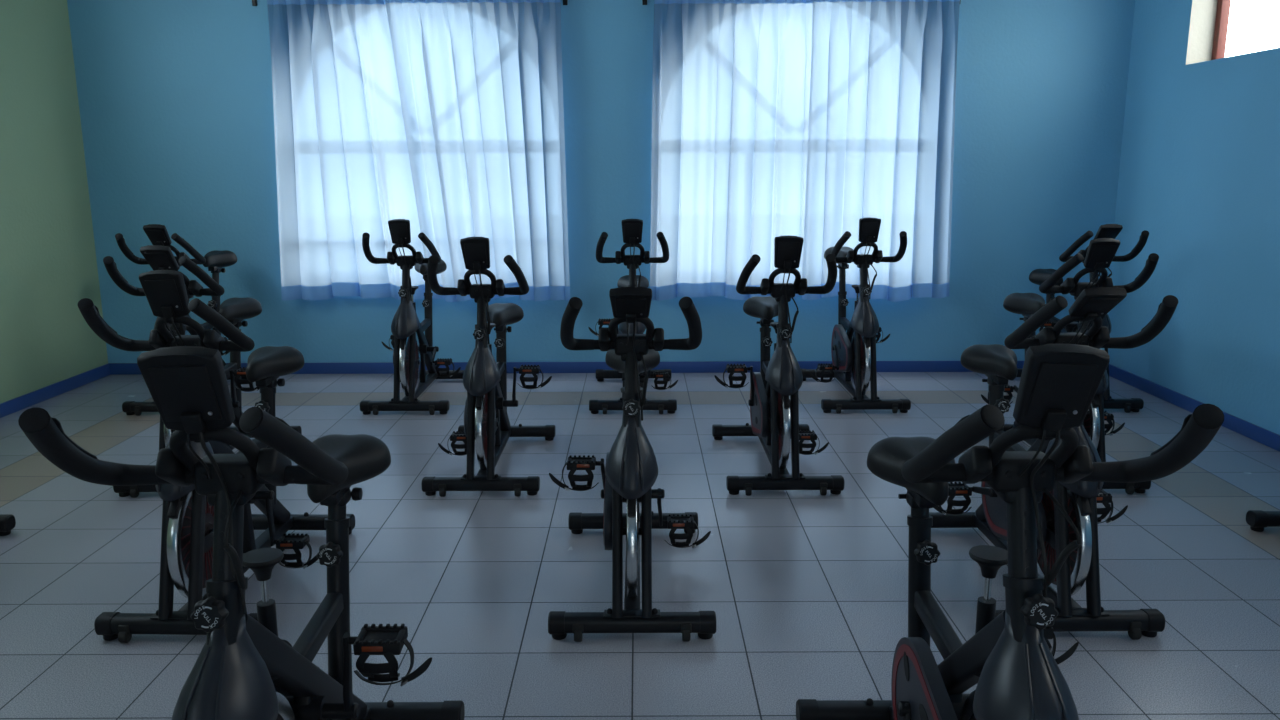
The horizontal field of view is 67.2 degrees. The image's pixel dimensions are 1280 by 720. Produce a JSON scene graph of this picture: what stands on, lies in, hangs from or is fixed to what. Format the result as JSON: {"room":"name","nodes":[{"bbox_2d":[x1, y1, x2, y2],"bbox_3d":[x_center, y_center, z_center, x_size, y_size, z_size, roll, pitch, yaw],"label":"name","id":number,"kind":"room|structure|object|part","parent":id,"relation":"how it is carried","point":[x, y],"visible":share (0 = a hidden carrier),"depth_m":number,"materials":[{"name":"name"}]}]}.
{"room":"gym","nodes":[
{"label":"gym","id":0,"kind":"room"},
{"bbox_2d":[0,0,107,403],"bbox_3d":[-3.754,-0.374,1.399,0.200,3.000,10.110,0,11,0],"label":"wall","id":1,"kind":"structure","parent":0,"point":[48,261],"depth_m":5.90,"materials":[{"name":"green paint"}]},
{"bbox_2d":[0,364,109,417],"bbox_3d":[-3.642,1.058,1.688,0.016,0.078,10.078,0,11,0],"label":"baseboard","id":2,"kind":"structure","parent":1,"relation":"attached to","point":[11,406],"depth_m":5.98,"materials":[{"name":"blue paint"}]},
{"bbox_2d":[67,0,1134,362],"bbox_3d":[-0.242,-1.405,6.469,6.850,3.000,0.220,0,11,0],"label":"wall","id":3,"kind":"structure","parent":0,"point":[175,97],"depth_m":6.38,"materials":[{"name":"blue paint"}]},
{"bbox_2d":[252,0,567,5],"bbox_3d":[-1.474,-2.322,6.116,2.154,0.120,0.104,0,11,0],"label":"curtain rod","id":4,"kind":"object","parent":3,"relation":"attached to","point":[254,2],"visible":1,"depth_m":6.17,"materials":[{"name":"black metal"}]},
{"bbox_2d":[267,0,424,300],"bbox_3d":[-1.887,-1.365,6.280,1.040,1.974,0.082,0,11,0],"label":"curtain","id":5,"kind":"object","parent":4,"relation":"hanging from","point":[343,168],"visible":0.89,"depth_m":6.26,"materials":[{"name":"white fabric"}]},
{"bbox_2d":[385,0,569,301],"bbox_3d":[-1.035,-1.356,6.221,1.136,1.974,0.089,0,11,0],"label":"curtain","id":6,"kind":"object","parent":4,"relation":"hanging from","point":[480,82],"visible":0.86,"depth_m":6.18,"materials":[{"name":"white fabric"}]},
{"bbox_2d":[108,360,1023,374],"bbox_3d":[-0.238,0.051,6.642,6.850,0.078,0.016,0,11,0],"label":"baseboard","id":7,"kind":"structure","parent":3,"relation":"attached to","point":[679,366],"depth_m":6.63,"materials":[{"name":"blue paint"}]},
{"bbox_3d":[1.035,-2.329,6.121,2.174,0.120,0.104,0,11,0],"label":"curtain rod","id":8,"kind":"object","parent":3,"relation":"attached to","visible":0},
{"bbox_2d":[650,0,812,300],"bbox_3d":[0.587,-1.370,6.280,1.048,1.978,0.068,0,11,0],"label":"curtain","id":9,"kind":"object","parent":8,"relation":"hanging from","point":[731,78],"visible":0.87,"depth_m":6.25,"materials":[{"name":"white fabric"}]},
{"bbox_2d":[801,0,959,301],"bbox_3d":[1.566,-1.361,6.226,0.985,1.978,0.074,0,11,0],"label":"curtain","id":10,"kind":"object","parent":8,"relation":"hanging from","point":[881,126],"visible":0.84,"depth_m":6.20,"materials":[{"name":"white fabric"}]},
{"bbox_2d":[0,372,1279,719],"bbox_3d":[-0.225,1.135,1.712,7.350,0.100,10.610,0,11,0],"label":"floor","id":11,"kind":"structure","parent":0,"point":[807,590],"depth_m":3.40,"materials":[{"name":"tile"}]},
{"bbox_2d":[0,514,15,535],"bbox_3d":[-2.696,0.221,3.226,0.554,1.107,0.976,0,11,0],"label":"exercise bike","id":12,"kind":"object","parent":11,"relation":"on","point":[7,521],"visible":1,"depth_m":3.73,"materials":[{"name":"black plastic"}]},
{"bbox_2d":[115,224,246,415],"bbox_3d":[-2.723,-0.305,5.883,0.554,1.088,0.992,0,11,0],"label":"exercise bike","id":13,"kind":"object","parent":11,"relation":"on","point":[157,234],"visible":0.37,"depth_m":5.53,"materials":[{"name":"black plastic"}]},
{"bbox_2d":[143,224,171,245],"bbox_3d":[-2.723,-0.705,5.442,0.122,0.145,0.026,0,49,0],"label":"monitor","id":14,"kind":"object","parent":13,"relation":"on","point":[158,234],"depth_m":5.42,"materials":[{"name":"black plastic"}]},
{"bbox_3d":[-2.723,-0.145,5.906,0.110,0.689,0.820,0,11,0],"label":"frame","id":15,"kind":"part","parent":13,"relation":"part of","materials":[{"name":"black paint"}]},
{"bbox_3d":[-2.724,-0.357,6.142,0.057,0.057,0.050,0,11,0],"label":"adjustment knob","id":16,"kind":"part","parent":13,"relation":"part of","materials":[{"name":"black plastic"}]},
{"bbox_3d":[-2.724,-0.460,6.184,0.041,0.287,0.089,0,11,0],"label":"seat post","id":17,"kind":"part","parent":13,"relation":"part of","materials":[{"name":"metal"}]},
{"bbox_3d":[-2.698,-0.643,6.189,0.201,0.109,0.288,-5,12,-21],"label":"seat","id":18,"kind":"part","parent":13,"relation":"part of","materials":[{"name":"black leather"}]},
{"bbox_2d":[103,245,301,497],"bbox_3d":[-2.024,-0.025,4.502,0.554,1.082,0.972,0,11,0],"label":"exercise bike","id":19,"kind":"object","parent":11,"relation":"on","point":[235,310],"visible":0.23,"depth_m":4.18,"materials":[{"name":"black plastic"}]},
{"bbox_2d":[140,245,178,270],"bbox_3d":[-2.025,-0.426,4.068,0.122,0.145,0.026,0,53,0],"label":"monitor","id":20,"kind":"object","parent":19,"relation":"on","point":[160,257],"depth_m":4.04,"materials":[{"name":"black plastic"}]},
{"bbox_3d":[-2.024,-0.137,4.374,0.076,0.048,0.076,0,11,0],"label":"resistance knob","id":21,"kind":"part","parent":19,"relation":"part of","materials":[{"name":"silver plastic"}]},
{"bbox_3d":[-2.024,0.130,4.535,0.110,0.689,0.820,0,11,0],"label":"frame","id":22,"kind":"part","parent":19,"relation":"part of","materials":[{"name":"black paint"}]},
{"bbox_3d":[-1.950,0.136,4.568,0.073,0.193,0.032,0,21,0],"label":"crank arm","id":23,"kind":"part","parent":19,"relation":"part of","materials":[{"name":"black paint"}]},
{"bbox_3d":[-1.999,-0.248,4.822,0.201,0.109,0.288,-5,12,-21],"label":"seat","id":24,"kind":"part","parent":19,"relation":"part of","materials":[{"name":"black leather"}]},
{"bbox_2d":[78,270,354,642],"bbox_3d":[-1.376,0.217,3.226,0.555,1.108,0.971,0,11,1],"label":"exercise bike","id":25,"kind":"object","parent":11,"relation":"on","point":[186,559],"visible":0.53,"depth_m":2.90,"materials":[{"name":"black plastic"}]},
{"bbox_2d":[139,270,190,316],"bbox_3d":[-1.386,-0.192,2.819,0.122,0.145,0.026,-2,29,2],"label":"monitor","id":26,"kind":"object","parent":25,"relation":"on","point":[165,291],"depth_m":2.80,"materials":[{"name":"black plastic"}]},
{"bbox_3d":[-1.375,0.384,3.261,0.110,0.689,0.820,0,11,1],"label":"frame","id":27,"kind":"part","parent":25,"relation":"part of","materials":[{"name":"black paint"}]},
{"bbox_3d":[-1.369,0.172,3.497,0.057,0.057,0.050,0,11,1],"label":"adjustment knob","id":28,"kind":"part","parent":25,"relation":"part of","materials":[{"name":"black plastic"}]},
{"bbox_3d":[-1.300,0.546,3.331,0.073,0.193,0.032,0,6,1],"label":"crank arm","id":29,"kind":"part","parent":25,"relation":"part of","materials":[{"name":"black paint"}]},
{"bbox_3d":[-1.341,0.018,3.549,0.201,0.109,0.288,-4,12,-20],"label":"seat","id":30,"kind":"part","parent":25,"relation":"part of","materials":[{"name":"black leather"}]},
{"bbox_2d":[18,346,464,719],"bbox_3d":[-0.698,0.468,1.910,0.554,1.132,0.969,0,11,0],"label":"exercise bike","id":31,"kind":"object","parent":11,"relation":"on","point":[243,670],"visible":1,"depth_m":1.61,"materials":[{"name":"black paint"}]},
{"bbox_2d":[137,346,234,430],"bbox_3d":[-0.700,0.047,1.498,0.122,0.145,0.026,-2,31,0],"label":"monitor","id":32,"kind":"object","parent":31,"relation":"on","point":[188,388],"depth_m":1.48,"materials":[{"name":"black plastic"}]},
{"bbox_3d":[-0.697,0.411,1.570,0.057,0.057,0.050,0,11,0],"label":"adjustment knob","id":33,"kind":"part","parent":31,"relation":"part of","materials":[{"name":"black plastic"}]},
{"bbox_3d":[-0.697,0.341,1.628,0.042,0.298,0.128,0,11,0],"label":"handlebar post","id":34,"kind":"part","parent":31,"relation":"part of","materials":[{"name":"black metal"}]},
{"bbox_3d":[-0.698,0.382,1.781,0.076,0.048,0.076,0,11,0],"label":"resistance knob","id":35,"kind":"part","parent":31,"relation":"part of","materials":[{"name":"black plastic"}]},
{"bbox_3d":[-0.697,0.429,1.790,0.013,0.065,0.013,0,11,0],"label":"rod","id":36,"kind":"part","parent":31,"relation":"part of","materials":[{"name":"silver metal"}]},
{"bbox_3d":[-0.697,0.649,1.942,0.110,0.689,0.820,0,11,0],"label":"frame","id":37,"kind":"part","parent":31,"relation":"part of","materials":[{"name":"black paint"}]},
{"bbox_3d":[-0.698,0.436,2.178,0.057,0.057,0.050,0,11,0],"label":"adjustment knob","id":38,"kind":"part","parent":31,"relation":"part of","materials":[{"name":"black plastic"}]},
{"bbox_3d":[-0.698,0.431,2.223,0.041,0.287,0.089,0,11,0],"label":"seat post","id":39,"kind":"part","parent":31,"relation":"part of","materials":[{"name":"black metal"}]},
{"bbox_3d":[-0.624,0.653,1.983,0.073,0.193,0.032,0,15,0],"label":"crank arm","id":40,"kind":"part","parent":31,"relation":"part of","materials":[{"name":"black paint"}]},
{"bbox_3d":[-0.672,0.248,2.228,0.201,0.109,0.288,-5,12,-21],"label":"seat","id":41,"kind":"part","parent":31,"relation":"part of","materials":[{"name":"black leather"}]},
{"bbox_2d":[360,219,464,414],"bbox_3d":[-1.360,-0.319,5.879,0.554,1.110,0.984,0,11,0],"label":"exercise bike","id":42,"kind":"object","parent":11,"relation":"on","point":[413,350],"visible":0.94,"depth_m":5.55,"materials":[{"name":"black plastic"}]},
{"bbox_2d":[388,219,410,243],"bbox_3d":[-1.362,-0.728,5.469,0.122,0.145,0.026,-1,26,0],"label":"monitor","id":43,"kind":"object","parent":42,"relation":"on","point":[400,232],"depth_m":5.45,"materials":[{"name":"black plastic"}]},
{"bbox_3d":[-1.359,-0.387,5.537,0.057,0.057,0.050,0,11,0],"label":"adjustment knob","id":44,"kind":"part","parent":42,"relation":"part of","materials":[{"name":"black plastic"}]},
{"bbox_3d":[-1.360,-0.430,5.593,0.042,0.298,0.128,0,11,0],"label":"handlebar post","id":45,"kind":"part","parent":42,"relation":"part of","materials":[{"name":"black metal"}]},
{"bbox_3d":[-1.360,-0.416,5.748,0.076,0.048,0.076,0,11,0],"label":"resistance knob","id":46,"kind":"part","parent":42,"relation":"part of","materials":[{"name":"black plastic"}]},
{"bbox_3d":[-1.359,-0.149,5.908,0.110,0.689,0.820,0,11,0],"label":"frame","id":47,"kind":"part","parent":42,"relation":"part of","materials":[{"name":"black paint"}]},
{"bbox_3d":[-1.361,-0.361,6.144,0.057,0.057,0.050,0,11,0],"label":"adjustment knob","id":48,"kind":"part","parent":42,"relation":"part of","materials":[{"name":"black plastic"}]},
{"bbox_3d":[-1.361,-0.411,6.189,0.041,0.287,0.089,0,11,0],"label":"seat post","id":49,"kind":"part","parent":42,"relation":"part of","materials":[{"name":"black metal"}]},
{"bbox_3d":[-1.334,-0.595,6.194,0.201,0.109,0.288,-5,12,-21],"label":"seat","id":50,"kind":"part","parent":42,"relation":"part of","materials":[{"name":"black leather"}]},
{"bbox_3d":[-1.286,-0.028,5.901,0.073,0.032,0.193,0,29,0],"label":"crank arm","id":51,"kind":"part","parent":42,"relation":"part of","materials":[{"name":"black paint"}]},
{"bbox_2d":[421,237,555,496],"bbox_3d":[-0.693,-0.042,4.500,0.554,1.109,0.967,0,11,0],"label":"exercise bike","id":52,"kind":"object","parent":11,"relation":"on","point":[486,420],"visible":1,"depth_m":4.17,"materials":[{"name":"black plastic"}]},
{"bbox_2d":[460,237,489,269],"bbox_3d":[-0.696,-0.452,4.096,0.122,0.145,0.026,-2,28,0],"label":"monitor","id":53,"kind":"object","parent":52,"relation":"on","point":[475,250],"depth_m":4.08,"materials":[{"name":"black plastic"}]},
{"bbox_3d":[-0.693,-0.112,4.166,0.057,0.057,0.050,0,11,0],"label":"adjustment knob","id":54,"kind":"part","parent":52,"relation":"part of","materials":[{"name":"black plastic"}]},
{"bbox_3d":[-0.693,-0.156,4.222,0.042,0.298,0.128,0,11,0],"label":"handlebar post","id":55,"kind":"part","parent":52,"relation":"part of","materials":[{"name":"black metal"}]},
{"bbox_3d":[-0.693,-0.141,4.377,0.076,0.048,0.076,0,11,0],"label":"resistance knob","id":56,"kind":"part","parent":52,"relation":"part of","materials":[{"name":"black plastic"}]},
{"bbox_3d":[-0.693,0.126,4.537,0.110,0.689,0.820,0,11,0],"label":"frame","id":57,"kind":"part","parent":52,"relation":"part of","materials":[{"name":"black paint"}]},
{"bbox_3d":[-0.694,-0.087,4.773,0.057,0.057,0.050,0,11,0],"label":"adjustment knob","id":58,"kind":"part","parent":52,"relation":"part of","materials":[{"name":"black plastic"}]},
{"bbox_3d":[-0.667,-0.220,4.826,0.201,0.109,0.288,-5,12,-21],"label":"seat","id":59,"kind":"part","parent":52,"relation":"part of","materials":[{"name":"black leather"}]},
{"bbox_3d":[-0.619,0.129,4.581,0.073,0.193,0.032,0,13,0],"label":"crank arm","id":60,"kind":"part","parent":52,"relation":"part of","materials":[{"name":"black paint"}]},
{"bbox_2d":[548,287,715,641],"bbox_3d":[-0.026,0.234,3.233,0.554,1.064,0.972,0,11,0],"label":"exercise bike","id":61,"kind":"object","parent":11,"relation":"on","point":[630,472],"visible":1,"depth_m":2.89,"materials":[{"name":"black plastic"}]},
{"bbox_3d":[-0.099,0.405,3.270,0.073,0.193,0.032,0,44,0],"label":"crank arm","id":62,"kind":"part","parent":61,"relation":"part of","materials":[{"name":"black paint"}]},
{"bbox_2d":[609,287,651,318],"bbox_3d":[-0.026,-0.164,2.790,0.122,0.026,0.145,0,-27,0],"label":"monitor","id":63,"kind":"object","parent":61,"relation":"on","point":[626,302],"depth_m":2.75,"materials":[{"name":"black plastic"}]},
{"bbox_3d":[-0.026,0.113,3.103,0.076,0.048,0.076,0,11,0],"label":"resistance knob","id":64,"kind":"part","parent":61,"relation":"part of","materials":[{"name":"silver plastic"}]},
{"bbox_3d":[-0.026,0.099,2.949,0.042,0.298,0.128,0,11,0],"label":"handlebar post","id":65,"kind":"part","parent":61,"relation":"part of","materials":[{"name":"black metal"}]},
{"bbox_3d":[-0.025,0.380,3.264,0.110,0.689,0.820,0,11,0],"label":"frame","id":66,"kind":"part","parent":61,"relation":"part of","materials":[{"name":"black paint"}]},
{"bbox_3d":[-0.025,0.142,2.893,0.057,0.057,0.050,0,11,0],"label":"adjustment knob","id":67,"kind":"part","parent":61,"relation":"part of","materials":[{"name":"black plastic"}]},
{"bbox_3d":[0.000,0.006,3.552,0.201,0.109,0.288,-5,12,-21],"label":"seat","id":68,"kind":"part","parent":61,"relation":"part of","materials":[{"name":"black leather"}]},
{"bbox_3d":[0.048,0.519,3.383,0.073,0.193,0.032,0,44,0],"label":"crank arm","id":69,"kind":"part","parent":61,"relation":"part of","materials":[{"name":"black paint"}]},
{"bbox_2d":[588,219,677,413],"bbox_3d":[-0.043,-0.320,5.872,0.554,1.108,0.965,0,11,0],"label":"exercise bike","id":70,"kind":"object","parent":11,"relation":"on","point":[632,229],"visible":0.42,"depth_m":5.54,"materials":[{"name":"black plastic"}]},
{"bbox_2d":[621,219,642,243],"bbox_3d":[-0.043,-0.730,5.468,0.122,0.145,0.026,0,29,0],"label":"monitor","id":71,"kind":"object","parent":70,"relation":"on","point":[632,229],"depth_m":5.45,"materials":[{"name":"black plastic"}]},
{"bbox_3d":[-0.043,-0.434,5.596,0.042,0.298,0.128,0,11,0],"label":"handlebar post","id":72,"kind":"part","parent":70,"relation":"part of","materials":[{"name":"black metal"}]},
{"bbox_3d":[-0.017,-0.483,6.200,0.201,0.109,0.288,-5,12,-21],"label":"seat","id":73,"kind":"part","parent":70,"relation":"part of","materials":[{"name":"black leather"}]},
{"bbox_2d":[712,235,844,495],"bbox_3d":[0.629,-0.047,4.505,0.554,1.110,0.972,0,11,0],"label":"exercise bike","id":74,"kind":"object","parent":11,"relation":"on","point":[774,416],"visible":1,"depth_m":4.18,"materials":[{"name":"black plastic"}]},
{"bbox_3d":[0.555,0.125,4.586,0.073,0.193,0.032,0,11,0],"label":"crank arm","id":75,"kind":"part","parent":74,"relation":"part of","materials":[{"name":"black paint"}]},
{"bbox_3d":[0.654,-0.254,4.828,0.201,0.109,0.288,-5,12,-21],"label":"seat","id":76,"kind":"part","parent":74,"relation":"part of","materials":[{"name":"black leather"}]},
{"bbox_3d":[0.628,-0.091,4.776,0.057,0.057,0.050,0,11,0],"label":"adjustment knob","id":77,"kind":"part","parent":74,"relation":"part of","materials":[{"name":"black plastic"}]},
{"bbox_3d":[0.629,-0.145,4.379,0.076,0.048,0.076,0,11,0],"label":"resistance knob","id":78,"kind":"part","parent":74,"relation":"part of","materials":[{"name":"black plastic"}]},
{"bbox_3d":[0.629,0.122,4.540,0.110,0.689,0.820,0,11,0],"label":"frame","id":79,"kind":"part","parent":74,"relation":"part of","materials":[{"name":"black paint"}]},
{"bbox_3d":[0.629,-0.160,4.225,0.042,0.298,0.128,0,11,0],"label":"handlebar post","id":80,"kind":"part","parent":74,"relation":"part of","materials":[{"name":"black metal"}]},
{"bbox_3d":[0.629,-0.116,4.169,0.057,0.057,0.050,0,11,0],"label":"adjustment knob","id":81,"kind":"part","parent":74,"relation":"part of","materials":[{"name":"black plastic"}]},
{"bbox_2d":[774,235,803,268],"bbox_3d":[0.630,-0.457,4.101,0.122,0.145,0.026,1,26,0],"label":"monitor","id":82,"kind":"object","parent":74,"relation":"on","point":[787,249],"depth_m":4.08,"materials":[{"name":"black plastic"}]},
{"bbox_2d":[801,217,910,413],"bbox_3d":[1.302,-0.328,5.889,0.554,1.111,0.994,0,11,0],"label":"exercise bike","id":83,"kind":"object","parent":11,"relation":"on","point":[853,351],"visible":0.96,"depth_m":5.56,"materials":[{"name":"black plastic"}]},
{"bbox_3d":[1.229,-0.017,5.921,0.073,0.032,0.193,0,46,0],"label":"crank arm","id":84,"kind":"part","parent":83,"relation":"part of","materials":[{"name":"black paint"}]},
{"bbox_3d":[1.273,-0.669,6.197,0.201,0.109,0.288,4,12,21],"label":"seat","id":85,"kind":"part","parent":83,"relation":"part of","materials":[{"name":"black leather"}]},
{"bbox_3d":[1.301,-0.486,6.192,0.041,0.287,0.089,0,11,0],"label":"seat post","id":86,"kind":"part","parent":83,"relation":"part of","materials":[{"name":"metal"}]},
{"bbox_3d":[1.301,-0.369,6.150,0.057,0.057,0.050,0,11,0],"label":"adjustment knob","id":87,"kind":"part","parent":83,"relation":"part of","materials":[{"name":"black plastic"}]},
{"bbox_3d":[1.302,-0.157,5.914,0.110,0.689,0.820,0,11,0],"label":"frame","id":88,"kind":"part","parent":83,"relation":"part of","materials":[{"name":"black paint"}]},
{"bbox_3d":[1.302,-0.424,5.753,0.076,0.048,0.076,0,11,0],"label":"resistance knob","id":89,"kind":"part","parent":83,"relation":"part of","materials":[{"name":"black plastic"}]},
{"bbox_3d":[1.302,-0.438,5.599,0.042,0.298,0.128,0,11,0],"label":"handlebar post","id":90,"kind":"part","parent":83,"relation":"part of","materials":[{"name":"black metal"}]},
{"bbox_3d":[1.302,-0.395,5.543,0.057,0.057,0.050,0,11,0],"label":"adjustment knob","id":91,"kind":"part","parent":83,"relation":"part of","materials":[{"name":"black plastic"}]},
{"bbox_2d":[858,217,880,242],"bbox_3d":[1.303,-0.737,5.478,0.122,0.145,0.026,1,23,0],"label":"monitor","id":92,"kind":"object","parent":83,"relation":"on","point":[869,227],"depth_m":5.46,"materials":[{"name":"black plastic"}]},
{"bbox_2d":[796,343,1223,719],"bbox_3d":[0.647,0.464,1.911,0.554,1.132,0.967,0,11,0],"label":"exercise bike","id":93,"kind":"object","parent":11,"relation":"on","point":[1010,660],"visible":1,"depth_m":1.61,"materials":[{"name":"black plastic"}]},
{"bbox_3d":[0.575,0.805,1.988,0.073,0.193,0.032,0,-14,0],"label":"crank arm","id":94,"kind":"part","parent":93,"relation":"part of","materials":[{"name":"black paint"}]},
{"bbox_3d":[0.673,0.254,2.231,0.201,0.109,0.288,-5,12,-21],"label":"seat","id":95,"kind":"part","parent":93,"relation":"part of","materials":[{"name":"black leather"}]},
{"bbox_3d":[0.647,0.437,2.226,0.041,0.287,0.089,0,11,0],"label":"seat post","id":96,"kind":"part","parent":93,"relation":"part of","materials":[{"name":"black metal"}]},
{"bbox_3d":[0.647,0.432,2.180,0.057,0.057,0.050,0,11,0],"label":"adjustment knob","id":97,"kind":"part","parent":93,"relation":"part of","materials":[{"name":"black plastic"}]},
{"bbox_3d":[0.648,0.644,1.944,0.110,0.689,0.820,0,11,0],"label":"frame","id":98,"kind":"part","parent":93,"relation":"part of","materials":[{"name":"black paint"}]},
{"bbox_3d":[0.648,0.425,1.793,0.013,0.065,0.013,0,11,0],"label":"rod","id":99,"kind":"part","parent":93,"relation":"part of","materials":[{"name":"silver metal"}]},
{"bbox_3d":[0.647,0.378,1.783,0.076,0.048,0.076,0,11,0],"label":"resistance knob","id":100,"kind":"part","parent":93,"relation":"part of","materials":[{"name":"black plastic"}]},
{"bbox_3d":[0.648,0.337,1.631,0.042,0.298,0.128,0,11,0],"label":"handlebar post","id":101,"kind":"part","parent":93,"relation":"part of","materials":[{"name":"black metal"}]},
{"bbox_3d":[0.648,0.407,1.573,0.057,0.057,0.050,0,11,0],"label":"adjustment knob","id":102,"kind":"part","parent":93,"relation":"part of","materials":[{"name":"black plastic"}]},
{"bbox_2d":[1013,343,1109,428],"bbox_3d":[0.651,0.043,1.501,0.122,0.145,0.026,3,31,-1],"label":"monitor","id":103,"kind":"object","parent":93,"relation":"on","point":[1059,383],"depth_m":1.48,"materials":[{"name":"black plastic"}]},
{"bbox_2d":[929,287,1177,639],"bbox_3d":[1.318,0.232,3.236,0.554,1.060,0.970,0,11,-1],"label":"exercise bike","id":104,"kind":"object","parent":11,"relation":"on","point":[1079,499],"visible":0.62,"depth_m":2.90,"materials":[{"name":"black plastic"}]},
{"bbox_3d":[1.243,0.464,3.409,0.073,0.032,0.193,0,-4,-1],"label":"crank arm","id":105,"kind":"part","parent":104,"relation":"part of","materials":[{"name":"black paint"}]},
{"bbox_3d":[1.286,0.011,3.554,0.201,0.109,0.288,4,12,21],"label":"seat","id":106,"kind":"part","parent":104,"relation":"part of","materials":[{"name":"black leather"}]},
{"bbox_3d":[1.314,0.164,3.503,0.057,0.057,0.050,0,11,-1],"label":"adjustment knob","id":107,"kind":"part","parent":104,"relation":"part of","materials":[{"name":"black plastic"}]},
{"bbox_3d":[1.318,0.376,3.267,0.110,0.689,0.820,0,11,-1],"label":"frame","id":108,"kind":"part","parent":104,"relation":"part of","materials":[{"name":"black paint"}]},
{"bbox_2d":[1069,287,1126,316],"bbox_3d":[1.321,-0.165,2.792,0.122,0.026,0.145,0,-25,-1],"label":"monitor","id":109,"kind":"object","parent":104,"relation":"on","point":[1095,301],"depth_m":2.75,"materials":[{"name":"black plastic"}]},
{"bbox_2d":[981,238,1158,493],"bbox_3d":[1.956,-0.046,4.510,0.554,1.098,0.974,0,11,0],"label":"exercise bike","id":110,"kind":"object","parent":11,"relation":"on","point":[1101,252],"visible":0.39,"depth_m":4.17,"materials":[{"name":"black plastic"}]},
{"bbox_3d":[1.981,-0.273,4.830,0.201,0.109,0.288,-5,12,-21],"label":"seat","id":111,"kind":"part","parent":110,"relation":"part of","materials":[{"name":"black leather"}]},
{"bbox_3d":[1.956,0.118,4.543,0.110,0.689,0.820,0,11,0],"label":"frame","id":112,"kind":"part","parent":110,"relation":"part of","materials":[{"name":"black paint"}]},
{"bbox_3d":[1.956,-0.149,4.382,0.076,0.048,0.076,0,11,0],"label":"resistance knob","id":113,"kind":"part","parent":110,"relation":"part of","materials":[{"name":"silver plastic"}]},
{"bbox_2d":[1083,238,1119,268],"bbox_3d":[1.955,-0.450,4.087,0.122,0.145,0.026,0,41,0],"label":"monitor","id":114,"kind":"object","parent":110,"relation":"on","point":[1100,253],"depth_m":4.06,"materials":[{"name":"black plastic"}]},
{"bbox_2d":[1017,224,1148,412],"bbox_3d":[2.642,-0.313,5.884,0.554,1.075,0.970,0,11,0],"label":"exercise bike","id":115,"kind":"object","parent":11,"relation":"on","point":[1037,276],"visible":0.21,"depth_m":5.54,"materials":[{"name":"black plastic"}]},
{"bbox_3d":[2.668,-0.526,6.205,0.201,0.109,0.288,-5,12,-21],"label":"seat","id":116,"kind":"part","parent":115,"relation":"part of","materials":[{"name":"black leather"}]},
{"bbox_3d":[2.643,-0.161,5.917,0.110,0.689,0.820,0,11,0],"label":"frame","id":117,"kind":"part","parent":115,"relation":"part of","materials":[{"name":"black paint"}]},
{"bbox_3d":[2.642,-0.442,5.602,0.042,0.298,0.128,0,11,0],"label":"handlebar post","id":118,"kind":"part","parent":115,"relation":"part of","materials":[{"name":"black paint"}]},
{"bbox_2d":[1093,224,1122,239],"bbox_3d":[2.642,-0.712,5.447,0.122,0.026,0.145,0,-33,0],"label":"monitor","id":119,"kind":"object","parent":115,"relation":"on","point":[1107,230],"depth_m":5.40,"materials":[{"name":"black plastic"}]},
{"bbox_2d":[1246,510,1279,531],"bbox_3d":[2.629,0.204,3.237,0.554,1.107,0.976,0,11,0],"label":"exercise bike","id":120,"kind":"object","parent":11,"relation":"on","point":[1258,520],"visible":1,"depth_m":3.73,"materials":[{"name":"black plastic"}]},
{"bbox_2d":[1108,0,1279,434],"bbox_3d":[3.296,-0.395,1.413,0.200,3.000,10.110,0,11,0],"label":"wall","id":121,"kind":"structure","parent":0,"point":[1199,170],"depth_m":5.51,"materials":[{"name":"blue paint"}]},
{"bbox_2d":[1109,364,1279,451],"bbox_3d":[3.192,1.037,1.702,0.016,0.078,10.078,0,11,0],"label":"baseboard","id":122,"kind":"structure","parent":121,"relation":"attached to","point":[1261,435],"depth_m":5.58,"materials":[{"name":"blue paint"}]},
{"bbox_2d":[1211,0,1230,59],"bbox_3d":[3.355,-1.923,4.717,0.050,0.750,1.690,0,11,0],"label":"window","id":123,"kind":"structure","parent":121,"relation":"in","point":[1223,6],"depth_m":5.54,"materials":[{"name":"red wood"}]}
]}

